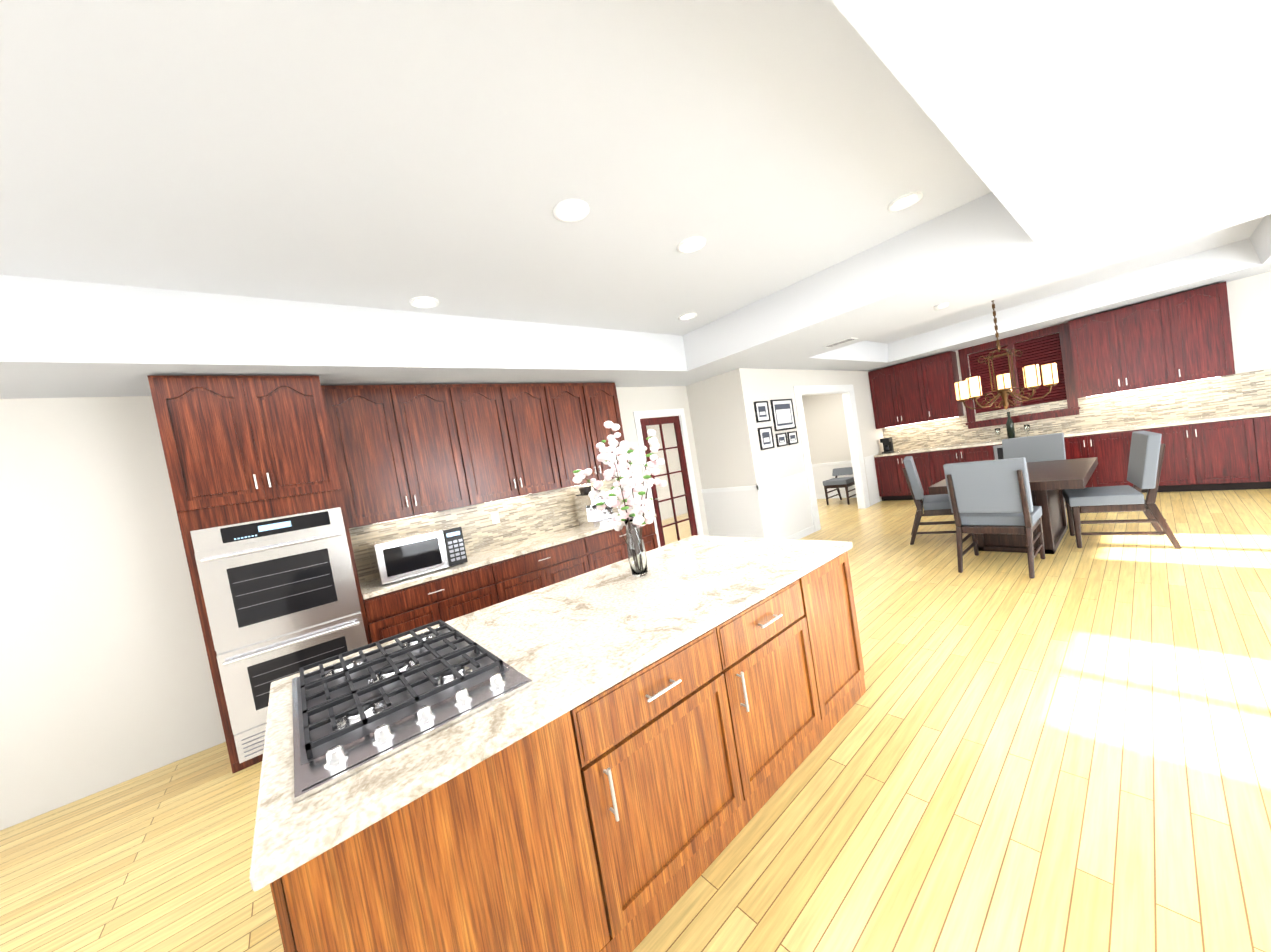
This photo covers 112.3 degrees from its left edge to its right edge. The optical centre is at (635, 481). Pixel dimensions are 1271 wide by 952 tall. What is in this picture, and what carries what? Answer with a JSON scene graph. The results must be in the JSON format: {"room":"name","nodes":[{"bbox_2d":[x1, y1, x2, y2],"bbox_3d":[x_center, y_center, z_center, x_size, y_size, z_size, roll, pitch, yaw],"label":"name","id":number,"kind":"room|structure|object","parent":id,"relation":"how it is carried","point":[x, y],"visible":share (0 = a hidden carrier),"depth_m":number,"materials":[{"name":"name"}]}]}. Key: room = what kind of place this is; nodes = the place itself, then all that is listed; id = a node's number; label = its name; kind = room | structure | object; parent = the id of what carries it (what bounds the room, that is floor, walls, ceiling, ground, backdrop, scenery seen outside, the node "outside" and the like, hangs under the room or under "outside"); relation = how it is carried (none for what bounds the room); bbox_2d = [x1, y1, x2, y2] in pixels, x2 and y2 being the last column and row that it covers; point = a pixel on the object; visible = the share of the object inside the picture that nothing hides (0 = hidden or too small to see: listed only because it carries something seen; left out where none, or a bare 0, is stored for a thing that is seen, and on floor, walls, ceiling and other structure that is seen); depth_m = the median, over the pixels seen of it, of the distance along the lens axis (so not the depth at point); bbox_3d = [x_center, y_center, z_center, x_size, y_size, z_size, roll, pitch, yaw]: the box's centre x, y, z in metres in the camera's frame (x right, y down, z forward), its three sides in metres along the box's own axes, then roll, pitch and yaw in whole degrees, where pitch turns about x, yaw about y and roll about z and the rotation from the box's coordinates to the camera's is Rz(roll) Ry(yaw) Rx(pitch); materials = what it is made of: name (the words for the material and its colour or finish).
{"room":"dining room and kitchen","nodes":[
{"label":"dining room and kitchen","id":0,"kind":"room"},
{"bbox_2d":[0,386,707,830],"bbox_3d":[-2.282,0.431,4.129,8.790,2.700,0.120,-11,3,-39],"label":"wall","id":1,"kind":"structure","parent":0,"point":[106,679],"depth_m":2.90,"materials":[{"name":"white paint"}]},
{"bbox_2d":[321,384,480,527],"bbox_3d":[-2.180,-0.266,3.967,1.092,1.194,0.350,-11,3,-39],"label":"upper cabinet","id":2,"kind":"object","parent":1,"relation":"attached to","point":[403,451],"depth_m":3.80,"materials":[{"name":"red wood"}]},
{"bbox_2d":[349,478,622,582],"bbox_3d":[-1.375,0.431,4.781,3.128,0.515,0.012,-11,3,-39],"label":"backsplash","id":3,"kind":"structure","parent":1,"relation":"attached to","point":[527,517],"depth_m":4.62,"materials":[{"name":"tile"}]},
{"bbox_2d":[491,512,499,523],"bbox_3d":[-1.528,0.399,4.646,0.080,0.120,0.009,-11,3,-39],"label":"electrical outlet plate","id":4,"kind":"object","parent":3,"relation":"attached to","point":[495,517],"visible":1,"depth_m":4.64,"materials":[{"name":"white plastic"}]},
{"bbox_2d":[360,514,656,599],"bbox_3d":[-1.129,0.683,4.547,3.128,0.040,0.646,-11,3,-39],"label":"countertop","id":5,"kind":"structure","parent":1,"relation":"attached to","point":[371,588],"depth_m":4.13,"materials":[{"name":"stone"}]},
{"bbox_2d":[367,526,467,584],"bbox_3d":[-1.987,0.658,3.901,0.700,0.345,0.434,-11,3,-39],"label":"microwave","id":6,"kind":"object","parent":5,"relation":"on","point":[393,559],"visible":1,"depth_m":3.72,"materials":[{"name":"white plastic"}]},
{"bbox_2d":[574,486,618,526],"bbox_3d":[-0.433,0.280,5.129,0.370,0.475,0.481,-11,3,-39],"label":"espresso machine","id":7,"kind":"object","parent":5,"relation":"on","point":[589,514],"visible":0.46,"depth_m":5.08,"materials":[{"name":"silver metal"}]},
{"bbox_2d":[457,383,568,502],"bbox_3d":[-1.429,-0.418,4.592,1.160,1.194,0.350,-11,3,-39],"label":"upper cabinet","id":8,"kind":"object","parent":1,"relation":"attached to","point":[515,440],"depth_m":4.48,"materials":[{"name":"red wood"}]},
{"bbox_2d":[553,383,628,486],"bbox_3d":[-0.679,-0.570,5.216,1.092,1.194,0.350,-11,3,-39],"label":"upper cabinet","id":9,"kind":"object","parent":1,"relation":"attached to","point":[583,409],"depth_m":5.07,"materials":[{"name":"red wood"}]},
{"bbox_2d":[640,416,697,546],"bbox_3d":[0.546,0.119,6.374,0.804,2.170,0.098,-11,3,-39],"label":"french door","id":10,"kind":"structure","parent":1,"relation":"in","point":[674,420],"depth_m":6.41,"materials":[{"name":"brown wood"}]},
{"bbox_2d":[633,385,879,547],"bbox_3d":[0.651,0.111,4.204,13.200,2.370,10.500,-11,3,-39],"label":"trim","id":11,"kind":"structure","parent":1,"relation":"attached to","point":[785,508],"depth_m":6.65,"materials":[{"name":"white"}]},
{"bbox_2d":[0,489,1270,951],"bbox_3d":[0.847,1.304,4.258,13.440,0.050,10.740,-11,3,-39],"label":"floor","id":12,"kind":"structure","parent":0,"point":[1066,747],"depth_m":1.95,"materials":[{"name":"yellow wood"}]},
{"bbox_2d":[147,375,370,772],"bbox_3d":[-2.690,0.577,3.220,0.878,2.625,0.749,-11,3,-39],"label":"tall cabinet","id":13,"kind":"object","parent":12,"relation":"on","point":[257,492],"visible":0.98,"depth_m":2.93,"materials":[{"name":"red wood"}]},
{"bbox_2d":[362,561,505,646],"bbox_3d":[-1.833,1.292,3.927,1.088,0.876,0.630,-11,3,-39],"label":"base cabinet","id":14,"kind":"object","parent":12,"relation":"on","point":[444,599],"depth_m":3.64,"materials":[{"name":"red wood"}]},
{"bbox_2d":[502,536,597,599],"bbox_3d":[-1.074,1.138,4.559,1.148,0.876,0.630,-11,3,-39],"label":"base cabinet","id":15,"kind":"object","parent":12,"relation":"on","point":[529,572],"depth_m":4.32,"materials":[{"name":"red wood"}]},
{"bbox_2d":[270,551,865,951],"bbox_3d":[-0.062,1.080,2.157,2.668,0.875,1.258,-11,3,-39],"label":"kitchen island","id":16,"kind":"object","parent":12,"relation":"on","point":[618,817],"visible":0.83,"depth_m":1.37,"materials":[{"name":"brown wood"}]},
{"bbox_2d":[249,535,852,891],"bbox_3d":[-0.133,0.627,2.177,2.690,0.040,1.280,-11,3,-39],"label":"island countertop","id":17,"kind":"structure","parent":16,"relation":"on","point":[565,646],"depth_m":1.61,"materials":[{"name":"stone"}]},
{"bbox_2d":[292,620,532,802],"bbox_3d":[-0.892,0.731,1.599,0.625,0.052,0.985,-11,3,-39],"label":"cooktop","id":18,"kind":"object","parent":17,"relation":"in","point":[355,714],"visible":1,"depth_m":1.41,"materials":[{"name":"silver metal"}]},
{"bbox_2d":[573,421,666,576],"bbox_3d":[-0.052,0.104,2.546,0.410,0.930,0.919,-11,3,-39],"label":"vase","id":19,"kind":"object","parent":17,"relation":"on","point":[624,484],"visible":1,"depth_m":2.48,"materials":[{"name":"clear glass"}]},
{"bbox_2d":[590,519,657,567],"bbox_3d":[-0.314,0.984,5.191,1.088,0.876,0.630,-11,3,-39],"label":"base cabinet","id":20,"kind":"object","parent":12,"relation":"on","point":[610,547],"depth_m":4.87,"materials":[{"name":"red wood"}]},
{"bbox_2d":[823,467,855,504],"bbox_3d":[4.449,0.096,9.168,0.687,0.720,0.520,-11,3,-39],"label":"chair","id":21,"kind":"object","parent":12,"relation":"on","point":[841,482],"visible":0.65,"depth_m":9.09,"materials":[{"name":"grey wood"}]},
{"bbox_2d":[874,451,937,500],"bbox_3d":[5.402,-0.117,8.380,0.631,0.900,0.989,-11,3,-39],"label":"base cabinet","id":22,"kind":"object","parent":12,"relation":"on","point":[892,482],"depth_m":8.26,"materials":[{"name":"brown wood"}]},
{"bbox_2d":[903,456,955,544],"bbox_3d":[3.791,0.200,5.356,0.687,1.070,0.600,-8,3,35],"label":"dining chair","id":23,"kind":"object","parent":12,"relation":"on","point":[935,505],"visible":0.69,"depth_m":5.23,"materials":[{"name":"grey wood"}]},
{"bbox_2d":[934,445,993,481],"bbox_3d":[5.950,-0.176,7.706,0.631,0.900,0.989,-11,3,-39],"label":"base cabinet","id":24,"kind":"object","parent":12,"relation":"on","point":[980,453],"depth_m":7.48,"materials":[{"name":"brown wood"}]},
{"bbox_2d":[943,457,1045,577],"bbox_3d":[3.518,0.300,4.168,0.687,1.070,0.600,-11,3,-39],"label":"dining chair","id":25,"kind":"object","parent":12,"relation":"on","point":[987,496],"visible":1,"depth_m":4.00,"materials":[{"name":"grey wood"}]},
{"bbox_2d":[994,444,1003,459],"bbox_3d":[6.457,-0.232,7.083,0.631,0.900,0.738,-11,3,-39],"label":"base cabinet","id":26,"kind":"object","parent":12,"relation":"on","point":[998,449],"depth_m":7.07,"materials":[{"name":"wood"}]},
{"bbox_2d":[928,457,1097,553],"bbox_3d":[4.357,0.277,4.852,1.700,0.780,1.200,-11,3,-39],"label":"dining table","id":27,"kind":"object","parent":12,"relation":"on","point":[1049,481],"visible":0.58,"depth_m":4.49,"materials":[{"name":"brown wood"}]},
{"bbox_2d":[1002,433,1066,509],"bbox_3d":[5.164,-0.034,5.536,0.687,1.070,0.600,-11,3,-39],"label":"dining chair","id":28,"kind":"object","parent":12,"relation":"on","point":[1045,447],"visible":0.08,"depth_m":5.60,"materials":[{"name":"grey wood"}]},
{"bbox_2d":[1064,429,1147,492],"bbox_3d":[6.963,-0.287,6.461,0.631,0.900,0.989,-11,3,-39],"label":"base cabinet","id":29,"kind":"object","parent":12,"relation":"on","point":[1112,450],"depth_m":6.16,"materials":[{"name":"brown wood"}]},
{"bbox_2d":[1062,430,1181,548],"bbox_3d":[4.804,0.082,4.287,0.687,1.070,0.600,-7,3,41],"label":"dining chair","id":30,"kind":"object","parent":12,"relation":"on","point":[1147,450],"visible":1,"depth_m":4.11,"materials":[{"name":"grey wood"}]},
{"bbox_2d":[1142,416,1269,491],"bbox_3d":[7.530,-0.348,5.764,0.631,0.900,1.048,-11,3,-39],"label":"base cabinet","id":31,"kind":"object","parent":12,"relation":"on","point":[1235,454],"depth_m":5.44,"materials":[{"name":"brown wood"}]},
{"bbox_2d":[1266,416,1270,488],"bbox_3d":[8.065,-0.407,5.105,0.631,0.900,0.889,-11,3,-39],"label":"base cabinet","id":32,"kind":"object","parent":12,"relation":"on","point":[1268,418],"depth_m":5.13,"materials":[{"name":"brown wood"}]},
{"bbox_2d":[0,0,1270,398],"bbox_3d":[0.374,-1.565,4.128,13.440,0.490,10.740,-11,3,-39],"label":"ceiling","id":33,"kind":"structure","parent":0,"point":[326,190],"depth_m":2.11,"materials":[{"name":"white paint"}]},
{"bbox_2d":[409,296,438,307],"bbox_3d":[-1.629,-1.378,3.289,0.210,0.012,0.207,-11,3,-39],"label":"recessed light","id":34,"kind":"object","parent":33,"relation":"in","point":[425,302],"visible":0.94,"depth_m":3.28,"materials":[{"name":"white"}]},
{"bbox_2d":[553,199,588,221],"bbox_3d":[-0.368,-1.547,2.444,0.210,0.012,0.207,-11,3,-39],"label":"recessed light","id":35,"kind":"object","parent":33,"relation":"in","point":[572,210],"visible":1,"depth_m":2.44,"materials":[{"name":"white"}]},
{"bbox_2d":[678,312,696,319],"bbox_3d":[0.572,-1.803,4.671,0.210,0.012,0.207,-11,3,-39],"label":"recessed light","id":36,"kind":"object","parent":33,"relation":"in","point":[687,316],"visible":1,"depth_m":4.67,"materials":[{"name":"white"}]},
{"bbox_2d":[677,237,705,252],"bbox_3d":[0.403,-1.703,3.078,0.210,0.012,0.207,-11,3,-39],"label":"recessed light","id":37,"kind":"object","parent":33,"relation":"in","point":[690,244],"visible":1,"depth_m":3.07,"materials":[{"name":"white"}]},
{"bbox_2d":[823,337,857,347],"bbox_3d":[2.545,-1.722,5.293,0.180,0.010,0.350,-11,3,-39],"label":"ceiling vent","id":38,"kind":"object","parent":33,"relation":"in","point":[841,342],"visible":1,"depth_m":5.27,"materials":[{"name":"white metal"}]},
{"bbox_2d":[888,191,922,211],"bbox_3d":[1.872,-1.940,2.963,0.210,0.012,0.207,-11,3,-39],"label":"recessed light","id":39,"kind":"object","parent":33,"relation":"in","point":[905,201],"visible":1,"depth_m":2.96,"materials":[{"name":"white"}]},
{"bbox_2d":[934,302,947,309],"bbox_3d":[3.050,-1.746,4.253,0.120,0.032,0.117,-11,3,-39],"label":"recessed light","id":40,"kind":"object","parent":33,"relation":"attached to","point":[941,306],"visible":1,"depth_m":4.22,"materials":[{"name":"white"}]},
{"bbox_2d":[954,300,1058,408],"bbox_3d":[4.065,-1.534,4.800,0.878,1.470,0.882,-11,3,-39],"label":"chandelier","id":41,"kind":"object","parent":33,"relation":"hanging from","point":[970,387],"visible":0.96,"depth_m":4.71,"materials":[{"name":"brown metal"}]},
{"bbox_2d":[684,371,747,535],"bbox_3d":[1.330,-0.272,6.476,0.120,2.700,0.870,-11,3,-39],"label":"wall","id":42,"kind":"structure","parent":0,"point":[711,401],"depth_m":6.39,"materials":[{"name":"white paint"}]},
{"bbox_2d":[732,368,883,505],"bbox_3d":[3.378,-0.656,7.504,4.650,2.700,0.120,-11,3,-39],"label":"wall","id":43,"kind":"structure","parent":0,"point":[825,420],"depth_m":6.93,"materials":[{"name":"white paint"}]},
{"bbox_2d":[754,401,770,422],"bbox_3d":[1.842,-1.013,6.194,0.330,0.300,0.022,-11,3,-39],"label":"picture frame","id":44,"kind":"object","parent":43,"relation":"attached to","point":[762,412],"visible":0.98,"depth_m":6.18,"materials":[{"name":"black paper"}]},
{"bbox_2d":[757,426,774,449],"bbox_3d":[1.905,-0.628,6.211,0.330,0.320,0.022,-11,3,-39],"label":"picture frame","id":45,"kind":"object","parent":43,"relation":"attached to","point":[766,439],"visible":0.96,"depth_m":6.20,"materials":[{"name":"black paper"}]},
{"bbox_2d":[775,432,787,446],"bbox_3d":[2.219,-0.631,6.466,0.270,0.200,0.022,-11,3,-39],"label":"picture frame","id":46,"kind":"object","parent":43,"relation":"attached to","point":[781,439],"visible":0.92,"depth_m":6.46,"materials":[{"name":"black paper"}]},
{"bbox_2d":[770,399,795,430],"bbox_3d":[2.276,-1.024,6.548,0.580,0.470,0.022,-11,3,-39],"label":"picture frame","id":47,"kind":"object","parent":43,"relation":"attached to","point":[783,415],"visible":0.94,"depth_m":6.53,"materials":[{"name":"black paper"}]},
{"bbox_2d":[787,431,797,444],"bbox_3d":[2.458,-0.679,6.665,0.260,0.200,0.022,-11,3,-39],"label":"picture frame","id":48,"kind":"object","parent":43,"relation":"attached to","point":[792,436],"visible":0.94,"depth_m":6.65,"materials":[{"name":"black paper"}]},
{"bbox_2d":[953,271,1270,414],"bbox_3d":[5.646,-1.073,8.450,0.120,2.700,10.620,-11,3,-39],"label":"wall","id":49,"kind":"structure","parent":0,"point":[1249,298],"depth_m":5.46,"materials":[{"name":"white paint"}]},
{"bbox_2d":[868,358,931,428],"bbox_3d":[5.250,-1.701,8.398,0.350,1.170,0.988,-11,3,-39],"label":"upper cabinet","id":50,"kind":"object","parent":49,"relation":"attached to","point":[899,393],"depth_m":8.26,"materials":[{"name":"brown wood"}]},
{"bbox_2d":[924,351,963,420],"bbox_3d":[5.650,-1.744,7.907,0.350,1.170,0.524,-11,3,-39],"label":"upper cabinet","id":51,"kind":"object","parent":49,"relation":"attached to","point":[943,373],"depth_m":7.74,"materials":[{"name":"brown wood"}]},
{"bbox_2d":[958,322,1080,428],"bbox_3d":[6.443,-1.723,7.242,0.145,1.450,1.460,-11,3,-39],"label":"window","id":52,"kind":"structure","parent":49,"relation":"in","point":[1050,349],"depth_m":7.14,"materials":[{"name":"brown wood"}]},
{"bbox_2d":[874,409,1270,456],"bbox_3d":[6.637,-0.722,6.737,0.643,0.040,5.170,-11,3,-39],"label":"countertop","id":53,"kind":"structure","parent":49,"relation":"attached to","point":[1229,416],"depth_m":6.07,"materials":[{"name":"stone"}]},
{"bbox_2d":[880,437,893,453],"bbox_3d":[5.084,-0.726,8.621,0.185,0.300,0.160,-11,3,-39],"label":"coffee maker","id":54,"kind":"object","parent":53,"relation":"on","point":[887,445],"visible":1,"depth_m":8.58,"materials":[{"name":"black plastic"}]},
{"bbox_2d":[995,428,1000,440],"bbox_3d":[6.157,-0.794,7.238,0.080,0.210,0.078,-11,3,-39],"label":"wine glass","id":55,"kind":"object","parent":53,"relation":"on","point":[997,431],"visible":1,"depth_m":7.22,"materials":[{"name":"white"}]},
{"bbox_2d":[1006,412,1015,438],"bbox_3d":[6.229,-0.926,7.088,0.100,0.460,0.097,-11,3,-39],"label":"wine bottle","id":56,"kind":"object","parent":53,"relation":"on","point":[1010,428],"visible":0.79,"depth_m":7.06,"materials":[{"name":"green glass"}]},
{"bbox_2d":[1024,424,1029,435],"bbox_3d":[6.390,-0.819,6.952,0.080,0.210,0.078,-11,3,-39],"label":"wine glass","id":57,"kind":"object","parent":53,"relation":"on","point":[1027,428],"visible":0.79,"depth_m":6.93,"materials":[{"name":"white"}]},
{"bbox_2d":[882,368,1270,450],"bbox_3d":[6.833,-1.042,6.925,0.012,0.510,5.170,-11,3,-39],"label":"backsplash","id":58,"kind":"structure","parent":49,"relation":"attached to","point":[1241,392],"depth_m":6.39,"materials":[{"name":"tile"}]},
{"bbox_2d":[1068,294,1183,397],"bbox_3d":[7.059,-1.897,6.174,0.350,1.170,0.994,-11,3,-39],"label":"upper cabinet","id":59,"kind":"object","parent":49,"relation":"attached to","point":[1137,346],"depth_m":6.02,"materials":[{"name":"brown wood"}]},
{"bbox_2d":[1176,281,1234,380],"bbox_3d":[7.461,-1.941,5.679,0.350,1.170,0.528,-11,3,-39],"label":"upper cabinet","id":60,"kind":"object","parent":49,"relation":"attached to","point":[1184,337],"depth_m":5.51,"materials":[{"name":"brown wood"}]}
]}

